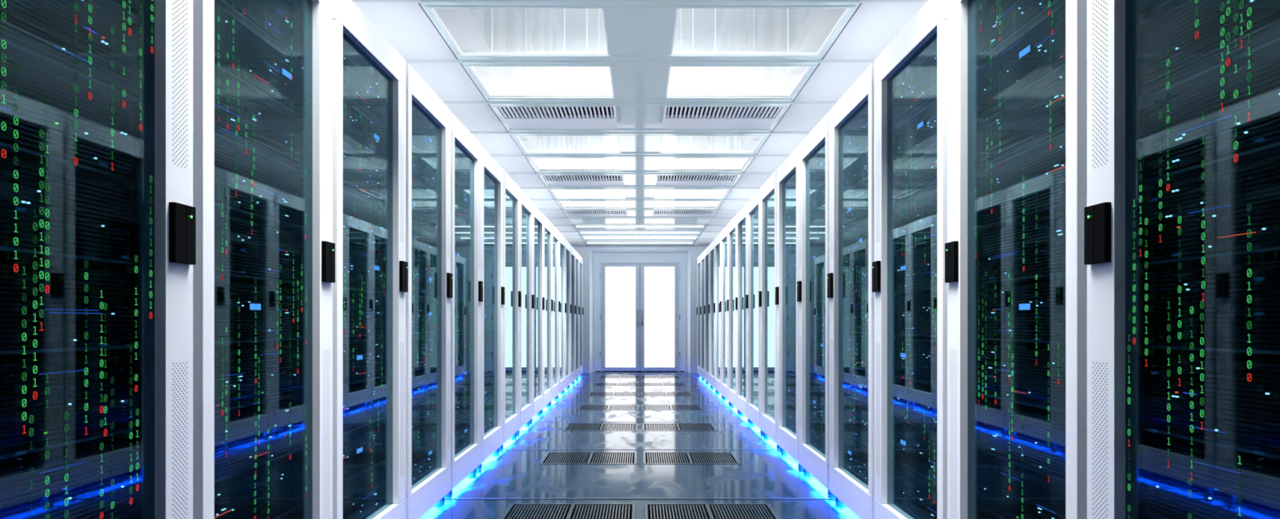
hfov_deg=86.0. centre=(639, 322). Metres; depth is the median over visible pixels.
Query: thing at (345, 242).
shelf
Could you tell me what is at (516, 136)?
recessed light
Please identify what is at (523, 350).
server
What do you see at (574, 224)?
ceiling light
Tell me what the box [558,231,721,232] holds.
ceiling light
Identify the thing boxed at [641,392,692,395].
floor grate
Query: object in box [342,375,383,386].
shelf
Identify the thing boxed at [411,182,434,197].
shelf
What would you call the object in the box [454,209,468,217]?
shelf
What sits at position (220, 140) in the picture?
shelf
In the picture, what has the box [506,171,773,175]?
ceiling light
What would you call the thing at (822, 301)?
shelf
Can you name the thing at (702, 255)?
tall cabinet
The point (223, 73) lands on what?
shelf
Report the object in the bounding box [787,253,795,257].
shelf
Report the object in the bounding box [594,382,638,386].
floor grate
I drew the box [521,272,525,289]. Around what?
server
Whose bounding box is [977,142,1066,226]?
server
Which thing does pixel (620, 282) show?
door
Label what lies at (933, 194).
shelf
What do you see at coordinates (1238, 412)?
server
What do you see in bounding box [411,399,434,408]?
shelf
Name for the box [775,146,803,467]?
tall cabinet
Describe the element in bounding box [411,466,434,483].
shelf
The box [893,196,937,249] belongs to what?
server
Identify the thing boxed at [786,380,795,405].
server
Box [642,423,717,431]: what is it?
floor grate
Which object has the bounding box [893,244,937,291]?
server
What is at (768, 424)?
tall cabinet
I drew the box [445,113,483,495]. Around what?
tall cabinet
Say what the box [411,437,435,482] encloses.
server
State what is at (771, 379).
server
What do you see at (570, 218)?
ceiling light
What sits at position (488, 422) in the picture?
server
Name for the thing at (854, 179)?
server
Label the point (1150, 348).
shelf
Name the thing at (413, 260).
shelf
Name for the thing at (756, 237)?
server
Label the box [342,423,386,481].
server
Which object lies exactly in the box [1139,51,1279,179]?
server
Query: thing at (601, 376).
floor grate
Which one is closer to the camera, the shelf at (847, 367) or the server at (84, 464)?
the server at (84, 464)
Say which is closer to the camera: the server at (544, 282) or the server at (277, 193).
the server at (277, 193)
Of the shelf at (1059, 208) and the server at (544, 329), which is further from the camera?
the server at (544, 329)
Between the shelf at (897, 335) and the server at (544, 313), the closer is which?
the shelf at (897, 335)
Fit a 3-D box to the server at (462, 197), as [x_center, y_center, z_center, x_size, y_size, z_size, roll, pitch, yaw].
[-1.471,-0.777,4.275,0.688,0.162,0.561,0,0,0]
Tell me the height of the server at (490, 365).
0.162 m
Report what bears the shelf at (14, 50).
attached to the tall cabinet at (165, 103)
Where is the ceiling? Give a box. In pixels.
[354,3,925,245]
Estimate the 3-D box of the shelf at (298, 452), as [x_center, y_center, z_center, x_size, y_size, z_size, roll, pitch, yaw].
[-1.508,0.429,2.026,0.734,0.006,0.569,0,0,0]
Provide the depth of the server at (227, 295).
2.03 m
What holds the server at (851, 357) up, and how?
in the tall cabinet at (848, 487)
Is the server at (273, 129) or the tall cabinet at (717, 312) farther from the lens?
the tall cabinet at (717, 312)
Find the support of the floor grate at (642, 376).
in the floor at (504, 474)
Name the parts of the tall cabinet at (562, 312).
glass door, panel, perforated post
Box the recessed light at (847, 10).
[671,8,850,55]
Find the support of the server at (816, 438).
in the tall cabinet at (815, 461)
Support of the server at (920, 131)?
in the tall cabinet at (926, 33)
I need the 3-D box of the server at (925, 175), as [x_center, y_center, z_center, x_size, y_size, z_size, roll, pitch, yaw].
[1.472,-0.590,2.775,0.686,0.162,0.561,0,0,0]
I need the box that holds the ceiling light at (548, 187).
[519,186,760,189]
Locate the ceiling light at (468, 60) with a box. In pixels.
[404,55,875,66]
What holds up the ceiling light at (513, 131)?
attached to the ceiling
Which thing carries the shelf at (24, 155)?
attached to the tall cabinet at (165, 103)
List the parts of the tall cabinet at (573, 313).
glass door, panel, perforated post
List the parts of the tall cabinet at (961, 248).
perforated post, mounting rail, panel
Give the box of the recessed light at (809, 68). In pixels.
[666,66,811,98]
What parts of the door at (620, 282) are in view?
handle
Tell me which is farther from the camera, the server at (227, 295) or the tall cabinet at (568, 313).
the tall cabinet at (568, 313)
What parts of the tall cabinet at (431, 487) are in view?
roof panel, panel, panel, mounting rail, perforated post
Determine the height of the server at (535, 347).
0.162 m
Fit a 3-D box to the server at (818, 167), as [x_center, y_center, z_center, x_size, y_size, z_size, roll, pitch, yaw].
[1.471,-0.964,4.275,0.688,0.162,0.561,0,0,0]
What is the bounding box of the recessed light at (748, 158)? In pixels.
[657,157,750,171]
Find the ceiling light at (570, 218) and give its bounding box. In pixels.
[546,217,733,219]
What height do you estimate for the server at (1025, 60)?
0.162 m
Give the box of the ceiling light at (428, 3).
[351,0,928,8]
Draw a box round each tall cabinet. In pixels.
[0,0,195,518]
[193,0,335,518]
[332,0,408,518]
[404,63,453,518]
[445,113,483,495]
[476,146,504,467]
[498,170,521,448]
[516,189,534,432]
[529,203,544,421]
[540,215,553,411]
[549,224,559,403]
[556,232,566,396]
[563,240,571,391]
[568,244,576,386]
[573,250,580,382]
[577,255,583,378]
[696,255,702,378]
[699,250,706,382]
[703,244,711,386]
[708,240,716,391]
[713,232,723,396]
[720,224,730,403]
[726,215,739,411]
[735,203,750,421]
[745,189,763,432]
[758,170,781,448]
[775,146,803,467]
[796,113,834,495]
[826,63,875,518]
[871,0,947,518]
[944,0,1086,518]
[1084,0,1279,518]
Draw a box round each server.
[0,0,140,97]
[0,51,140,179]
[0,155,140,262]
[0,260,140,351]
[0,355,140,455]
[0,439,140,518]
[112,0,140,13]
[213,2,302,114]
[213,71,302,170]
[213,142,302,226]
[213,211,302,281]
[213,281,302,341]
[213,345,302,411]
[213,400,302,480]
[213,457,302,518]
[224,0,302,58]
[277,512,302,518]
[342,50,386,123]
[342,99,386,165]
[342,147,386,207]
[342,196,386,249]
[342,244,386,291]
[342,293,386,335]
[342,339,386,384]
[342,382,386,432]
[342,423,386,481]
[342,466,386,518]
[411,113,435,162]
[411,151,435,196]
[411,188,435,230]
[411,225,435,263]
[411,262,435,297]
[411,300,435,332]
[411,336,435,369]
[411,369,435,407]
[411,404,435,444]
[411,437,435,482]
[454,152,469,188]
[454,183,469,217]
[454,244,469,273]
[454,274,469,302]
[454,304,469,330]
[454,333,469,360]
[454,362,469,391]
[454,390,469,421]
[454,418,469,452]
[484,179,493,207]
[484,205,493,231]
[484,306,493,328]
[484,332,493,355]
[484,356,493,380]
[484,380,493,405]
[484,404,493,431]
[505,199,511,222]
[505,221,511,243]
[505,351,511,372]
[505,373,511,394]
[505,394,511,416]
[521,213,525,232]
[521,233,525,251]
[521,253,525,271]
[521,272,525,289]
[521,291,525,308]
[521,311,525,327]
[521,329,525,346]
[521,348,525,366]
[521,368,525,385]
[521,386,525,404]
[533,225,537,241]
[533,242,537,258]
[533,260,537,275]
[533,277,537,293]
[533,294,537,310]
[533,311,537,327]
[533,328,537,344]
[533,346,537,361]
[533,363,537,378]
[533,380,537,396]
[544,281,546,295]
[544,297,546,311]
[544,313,546,326]
[544,328,546,342]
[544,344,546,357]
[544,359,546,373]
[733,281,735,295]
[733,297,735,311]
[733,313,735,326]
[733,328,735,342]
[733,344,735,357]
[733,359,735,373]
[742,380,746,396]
[754,233,758,251]
[754,253,758,271]
[754,291,758,308]
[768,199,774,222]
[768,351,774,372]
[768,373,774,394]
[768,394,774,416]
[786,179,795,207]
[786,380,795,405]
[810,152,825,188]
[810,183,825,217]
[810,213,825,244]
[810,244,825,273]
[810,274,825,302]
[810,304,825,330]
[810,333,825,360]
[810,362,825,391]
[810,390,825,421]
[810,418,825,452]
[844,113,868,162]
[844,151,868,196]
[844,188,868,230]
[844,225,868,263]
[844,262,868,297]
[844,300,868,332]
[844,336,868,369]
[844,404,868,444]
[844,437,868,482]
[893,50,937,123]
[893,99,937,165]
[893,147,937,207]
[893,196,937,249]
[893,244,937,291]
[893,293,937,335]
[893,339,937,384]
[893,423,937,481]
[893,466,937,518]
[977,0,1055,58]
[977,2,1066,114]
[977,71,1066,170]
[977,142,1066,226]
[977,211,1066,281]
[977,281,1066,341]
[977,345,1066,411]
[1139,0,1279,97]
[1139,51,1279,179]
[1139,155,1279,262]
[1139,260,1279,351]
[1139,355,1279,455]
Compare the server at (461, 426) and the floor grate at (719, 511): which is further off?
the server at (461, 426)
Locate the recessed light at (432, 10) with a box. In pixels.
[429,8,608,55]
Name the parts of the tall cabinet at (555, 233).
glass door, panel, perforated post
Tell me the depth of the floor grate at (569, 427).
6.61 m
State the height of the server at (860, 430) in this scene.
0.162 m
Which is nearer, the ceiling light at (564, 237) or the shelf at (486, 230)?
the shelf at (486, 230)
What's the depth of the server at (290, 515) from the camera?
2.27 m
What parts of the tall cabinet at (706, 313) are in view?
perforated post, panel, glass door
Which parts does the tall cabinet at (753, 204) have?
perforated post, panel, panel, mounting rail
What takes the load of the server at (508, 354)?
in the tall cabinet at (511, 424)
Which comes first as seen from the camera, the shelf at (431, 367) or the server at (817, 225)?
the shelf at (431, 367)
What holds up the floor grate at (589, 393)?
in the floor at (504, 474)
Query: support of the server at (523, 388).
in the tall cabinet at (526, 204)
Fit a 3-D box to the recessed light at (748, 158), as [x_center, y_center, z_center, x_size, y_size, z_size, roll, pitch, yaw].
[0.597,-1.520,6.600,0.854,0.009,0.610,0,0,0]
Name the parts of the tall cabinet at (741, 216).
perforated post, panel, panel, mounting rail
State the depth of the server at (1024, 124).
2.03 m
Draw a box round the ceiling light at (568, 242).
[568,241,711,243]
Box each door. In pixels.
[600,263,639,371]
[640,263,679,371]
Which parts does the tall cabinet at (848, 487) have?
perforated post, mounting rail, panel, panel, roof panel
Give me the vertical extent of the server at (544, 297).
0.162 m
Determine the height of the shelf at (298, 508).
0.006 m
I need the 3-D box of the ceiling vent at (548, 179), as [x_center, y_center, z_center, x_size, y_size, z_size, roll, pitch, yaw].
[-0.596,-1.598,7.253,0.842,0.178,0.403,0,0,0]
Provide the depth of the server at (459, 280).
4.38 m
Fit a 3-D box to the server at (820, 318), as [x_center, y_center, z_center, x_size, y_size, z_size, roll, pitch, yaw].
[1.472,-0.029,4.275,0.686,0.162,0.561,0,0,0]
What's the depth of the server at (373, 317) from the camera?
2.83 m
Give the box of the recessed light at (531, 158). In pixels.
[529,157,622,171]
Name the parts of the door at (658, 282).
handle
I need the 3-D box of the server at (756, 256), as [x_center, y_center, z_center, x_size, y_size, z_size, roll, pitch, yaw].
[1.472,-0.590,6.525,0.686,0.162,0.561,0,0,0]
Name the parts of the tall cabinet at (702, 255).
perforated post, panel, glass door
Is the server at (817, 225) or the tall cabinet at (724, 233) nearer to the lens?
the server at (817, 225)
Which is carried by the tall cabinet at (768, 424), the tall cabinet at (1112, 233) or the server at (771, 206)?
the server at (771, 206)
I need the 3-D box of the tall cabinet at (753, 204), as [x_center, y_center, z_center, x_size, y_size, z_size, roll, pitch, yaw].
[1.567,-0.098,6.546,1.016,2.205,0.714,0,0,0]
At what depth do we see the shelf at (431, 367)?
3.68 m
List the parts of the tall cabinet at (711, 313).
perforated post, panel, glass door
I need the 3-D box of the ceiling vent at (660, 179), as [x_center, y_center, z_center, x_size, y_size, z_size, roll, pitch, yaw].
[0.596,-1.598,7.253,0.842,0.178,0.403,0,0,0]
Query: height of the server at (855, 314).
0.162 m
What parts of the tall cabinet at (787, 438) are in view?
perforated post, panel, mounting rail, panel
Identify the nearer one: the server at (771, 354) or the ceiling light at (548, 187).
the server at (771, 354)
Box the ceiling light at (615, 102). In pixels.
[442,97,837,106]
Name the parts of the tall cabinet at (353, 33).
roof panel, panel, mounting rail, panel, perforated post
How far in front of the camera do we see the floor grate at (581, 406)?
8.15 m
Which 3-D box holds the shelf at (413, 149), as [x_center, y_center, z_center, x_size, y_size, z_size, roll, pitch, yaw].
[-1.508,-0.880,3.526,0.734,0.006,0.569,0,0,0]
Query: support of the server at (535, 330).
in the tall cabinet at (538, 216)
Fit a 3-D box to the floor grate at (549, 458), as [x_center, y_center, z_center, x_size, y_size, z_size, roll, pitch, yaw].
[-0.372,1.018,5.077,0.696,0.033,0.441,0,0,0]
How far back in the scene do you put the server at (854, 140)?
3.60 m
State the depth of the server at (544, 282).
8.24 m
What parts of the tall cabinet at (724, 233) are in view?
perforated post, panel, glass door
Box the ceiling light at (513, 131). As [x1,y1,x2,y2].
[469,128,810,135]
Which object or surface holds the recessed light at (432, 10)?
in the ceiling
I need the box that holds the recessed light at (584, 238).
[583,238,696,239]
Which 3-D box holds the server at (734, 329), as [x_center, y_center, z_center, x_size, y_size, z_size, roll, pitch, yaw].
[1.472,0.158,8.025,0.686,0.162,0.561,0,0,0]
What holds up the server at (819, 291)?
in the tall cabinet at (815, 461)
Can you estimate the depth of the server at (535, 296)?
7.48 m
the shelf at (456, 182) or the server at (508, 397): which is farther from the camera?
the server at (508, 397)
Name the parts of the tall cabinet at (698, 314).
perforated post, panel, glass door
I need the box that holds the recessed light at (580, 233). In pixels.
[580,232,699,233]
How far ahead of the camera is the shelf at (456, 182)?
4.41 m
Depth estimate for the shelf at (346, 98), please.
2.84 m
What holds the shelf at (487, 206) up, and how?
attached to the tall cabinet at (492, 438)
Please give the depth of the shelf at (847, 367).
3.68 m
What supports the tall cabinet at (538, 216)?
on the floor at (504, 474)
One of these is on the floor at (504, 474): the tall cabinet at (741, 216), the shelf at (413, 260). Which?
the tall cabinet at (741, 216)
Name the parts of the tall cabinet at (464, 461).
panel, mounting rail, panel, perforated post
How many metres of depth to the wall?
13.83 m
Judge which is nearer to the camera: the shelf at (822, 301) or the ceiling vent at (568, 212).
the shelf at (822, 301)
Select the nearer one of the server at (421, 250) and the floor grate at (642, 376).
the server at (421, 250)
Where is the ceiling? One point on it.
(412, 29)
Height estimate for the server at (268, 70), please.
0.162 m
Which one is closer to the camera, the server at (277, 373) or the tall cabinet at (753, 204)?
the server at (277, 373)
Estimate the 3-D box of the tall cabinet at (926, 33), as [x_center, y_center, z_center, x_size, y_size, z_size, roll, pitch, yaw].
[1.567,-0.098,2.796,1.016,2.205,0.714,0,0,0]
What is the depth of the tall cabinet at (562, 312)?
9.69 m
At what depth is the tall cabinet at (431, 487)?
3.81 m
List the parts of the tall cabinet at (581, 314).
glass door, panel, perforated post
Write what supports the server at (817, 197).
in the tall cabinet at (815, 461)
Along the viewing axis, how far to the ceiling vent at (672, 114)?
5.09 m
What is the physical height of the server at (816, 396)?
0.162 m
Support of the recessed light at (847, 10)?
in the ceiling
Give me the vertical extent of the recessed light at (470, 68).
0.009 m
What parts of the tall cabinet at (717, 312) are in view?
perforated post, panel, glass door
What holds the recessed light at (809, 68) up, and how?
in the ceiling
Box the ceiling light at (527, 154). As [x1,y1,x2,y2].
[490,152,789,157]
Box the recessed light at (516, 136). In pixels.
[515,135,620,152]
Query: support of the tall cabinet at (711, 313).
on the floor at (504, 474)
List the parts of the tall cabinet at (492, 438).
panel, mounting rail, panel, perforated post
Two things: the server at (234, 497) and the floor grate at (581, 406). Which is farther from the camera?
the floor grate at (581, 406)
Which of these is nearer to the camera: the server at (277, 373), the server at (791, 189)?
the server at (277, 373)
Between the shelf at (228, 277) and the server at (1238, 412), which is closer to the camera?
the server at (1238, 412)
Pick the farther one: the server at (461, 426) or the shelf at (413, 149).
the server at (461, 426)
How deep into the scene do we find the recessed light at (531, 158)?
6.88 m
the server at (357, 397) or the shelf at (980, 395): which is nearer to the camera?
the shelf at (980, 395)
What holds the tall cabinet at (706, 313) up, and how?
on the floor at (504, 474)
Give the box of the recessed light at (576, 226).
[576,226,703,226]
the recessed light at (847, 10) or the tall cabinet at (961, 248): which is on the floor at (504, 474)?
the tall cabinet at (961, 248)
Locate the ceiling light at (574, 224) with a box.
[553,224,726,226]
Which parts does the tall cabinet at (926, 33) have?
perforated post, panel, mounting rail, panel, roof panel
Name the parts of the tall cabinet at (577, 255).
glass door, panel, perforated post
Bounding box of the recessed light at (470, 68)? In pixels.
[468,66,613,98]
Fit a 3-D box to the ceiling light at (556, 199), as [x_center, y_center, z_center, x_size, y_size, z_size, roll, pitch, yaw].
[0.000,-1.510,8.475,4.500,0.015,0.150,0,0,0]
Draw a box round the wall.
[564,207,715,373]
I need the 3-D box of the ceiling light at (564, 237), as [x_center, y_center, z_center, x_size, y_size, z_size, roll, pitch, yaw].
[0.000,-1.510,12.225,4.500,0.015,0.150,0,0,0]
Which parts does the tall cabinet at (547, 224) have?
mounting rail, glass door, panel, perforated post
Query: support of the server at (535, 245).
in the tall cabinet at (538, 216)
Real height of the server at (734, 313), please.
0.162 m
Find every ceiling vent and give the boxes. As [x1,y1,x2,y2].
[495,106,617,123]
[541,169,623,182]
[564,207,627,215]
[652,207,715,215]
[656,169,738,182]
[662,106,784,123]
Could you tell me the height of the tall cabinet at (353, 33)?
2.205 m
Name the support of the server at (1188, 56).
in the tall cabinet at (1112, 233)
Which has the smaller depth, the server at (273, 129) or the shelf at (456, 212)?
the server at (273, 129)
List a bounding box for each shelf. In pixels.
[0,36,137,101]
[0,142,137,182]
[0,246,137,265]
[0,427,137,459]
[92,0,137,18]
[213,62,301,116]
[213,132,301,173]
[213,202,301,228]
[213,271,301,284]
[213,393,301,413]
[213,449,301,483]
[273,505,301,518]
[342,92,383,125]
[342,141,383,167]
[342,190,383,208]
[342,238,383,251]
[342,287,383,293]
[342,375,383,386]
[342,417,383,434]
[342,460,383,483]
[360,502,383,518]
[411,145,434,164]
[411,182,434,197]
[411,257,434,265]
[411,365,434,371]
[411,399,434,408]
[411,432,434,445]
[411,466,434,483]
[454,178,468,190]
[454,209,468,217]
[454,300,468,302]
[484,202,492,208]
[484,227,492,232]
[484,253,492,257]
[787,201,795,208]
[787,227,795,232]
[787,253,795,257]
[811,240,825,246]
[811,270,825,274]
[811,300,825,302]
[845,145,868,164]
[845,182,868,197]
[845,257,868,265]
[845,295,868,298]
[845,331,868,333]
[845,365,868,371]
[896,92,937,125]
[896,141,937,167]
[896,190,937,208]
[896,238,937,251]
[896,333,937,337]
[896,375,937,386]
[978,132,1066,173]
[978,202,1066,228]
[978,271,1066,284]
[978,337,1066,343]
[978,393,1066,413]
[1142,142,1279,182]
[1142,246,1279,265]
[1142,345,1279,355]
[1142,427,1279,459]
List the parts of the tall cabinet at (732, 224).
perforated post, panel, glass door, mounting rail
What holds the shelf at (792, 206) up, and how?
attached to the tall cabinet at (787, 438)
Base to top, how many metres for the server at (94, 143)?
0.162 m
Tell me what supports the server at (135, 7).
in the tall cabinet at (165, 103)
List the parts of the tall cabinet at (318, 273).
panel, mounting rail, perforated post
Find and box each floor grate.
[498,503,635,518]
[537,452,636,464]
[562,423,637,431]
[577,404,638,409]
[587,392,638,395]
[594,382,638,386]
[600,376,638,377]
[641,376,679,377]
[641,382,685,386]
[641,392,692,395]
[641,404,702,409]
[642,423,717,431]
[643,452,742,464]
[644,503,781,518]
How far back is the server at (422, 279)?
3.60 m
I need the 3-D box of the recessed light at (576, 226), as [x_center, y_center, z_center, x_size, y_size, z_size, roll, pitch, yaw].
[0.000,-1.504,10.772,2.016,0.027,0.020,0,0,0]
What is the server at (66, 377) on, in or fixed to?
in the tall cabinet at (165, 103)
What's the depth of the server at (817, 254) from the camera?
4.38 m
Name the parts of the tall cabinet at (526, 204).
mounting rail, panel, panel, perforated post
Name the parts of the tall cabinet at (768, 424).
perforated post, panel, mounting rail, panel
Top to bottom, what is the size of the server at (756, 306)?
0.162 m
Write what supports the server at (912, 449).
in the tall cabinet at (926, 33)
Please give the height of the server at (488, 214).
0.162 m
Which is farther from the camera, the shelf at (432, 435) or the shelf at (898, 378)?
the shelf at (432, 435)
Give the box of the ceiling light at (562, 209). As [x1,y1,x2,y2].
[538,208,741,210]
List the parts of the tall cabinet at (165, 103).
panel, mounting rail, perforated post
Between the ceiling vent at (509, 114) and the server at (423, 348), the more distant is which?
the ceiling vent at (509, 114)
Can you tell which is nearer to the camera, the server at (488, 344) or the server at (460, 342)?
the server at (460, 342)
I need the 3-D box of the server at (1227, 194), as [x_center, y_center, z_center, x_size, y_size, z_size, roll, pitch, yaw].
[1.472,-0.216,1.275,0.686,0.162,0.561,0,0,0]
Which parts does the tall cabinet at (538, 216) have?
mounting rail, panel, panel, perforated post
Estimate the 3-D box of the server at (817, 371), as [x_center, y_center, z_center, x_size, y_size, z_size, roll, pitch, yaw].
[1.472,0.345,4.275,0.686,0.162,0.561,0,0,0]
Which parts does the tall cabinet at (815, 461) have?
perforated post, mounting rail, panel, panel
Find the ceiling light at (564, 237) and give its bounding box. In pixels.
[564,236,715,238]
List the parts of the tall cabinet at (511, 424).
panel, mounting rail, panel, perforated post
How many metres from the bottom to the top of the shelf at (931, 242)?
0.006 m
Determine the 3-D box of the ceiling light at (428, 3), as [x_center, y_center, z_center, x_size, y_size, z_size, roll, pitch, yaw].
[0.000,-1.510,3.225,4.500,0.015,0.150,0,0,0]
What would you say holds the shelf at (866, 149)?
attached to the tall cabinet at (848, 487)
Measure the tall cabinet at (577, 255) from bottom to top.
2.205 m
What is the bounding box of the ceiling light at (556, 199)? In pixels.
[529,198,750,200]
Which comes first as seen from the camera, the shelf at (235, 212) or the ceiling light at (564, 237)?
the shelf at (235, 212)
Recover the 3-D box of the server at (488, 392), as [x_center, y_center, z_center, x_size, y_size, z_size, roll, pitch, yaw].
[-1.471,0.532,5.025,0.688,0.162,0.561,0,0,0]
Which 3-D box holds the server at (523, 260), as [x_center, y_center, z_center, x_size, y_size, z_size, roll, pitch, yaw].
[-1.472,-0.590,6.525,0.686,0.162,0.561,0,0,0]
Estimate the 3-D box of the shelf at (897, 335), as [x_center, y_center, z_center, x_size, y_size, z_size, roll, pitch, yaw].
[1.508,0.055,2.776,0.734,0.006,0.569,0,0,0]
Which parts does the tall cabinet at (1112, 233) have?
perforated post, mounting rail, panel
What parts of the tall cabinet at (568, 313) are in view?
glass door, panel, perforated post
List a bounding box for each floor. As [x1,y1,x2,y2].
[419,371,860,518]
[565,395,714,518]
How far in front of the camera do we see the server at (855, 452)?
3.60 m
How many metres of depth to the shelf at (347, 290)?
2.91 m
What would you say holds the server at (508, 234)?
in the tall cabinet at (511, 424)
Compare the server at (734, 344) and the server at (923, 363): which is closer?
the server at (923, 363)
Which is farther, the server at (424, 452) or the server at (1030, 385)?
the server at (424, 452)
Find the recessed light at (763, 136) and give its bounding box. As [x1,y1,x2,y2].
[659,135,764,152]
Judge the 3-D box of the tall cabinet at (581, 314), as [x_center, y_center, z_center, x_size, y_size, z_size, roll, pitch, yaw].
[-1.567,-0.098,12.546,1.016,2.205,0.714,0,0,0]
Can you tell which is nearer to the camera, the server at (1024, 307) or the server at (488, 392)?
the server at (1024, 307)
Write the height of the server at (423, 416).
0.162 m
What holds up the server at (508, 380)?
in the tall cabinet at (511, 424)

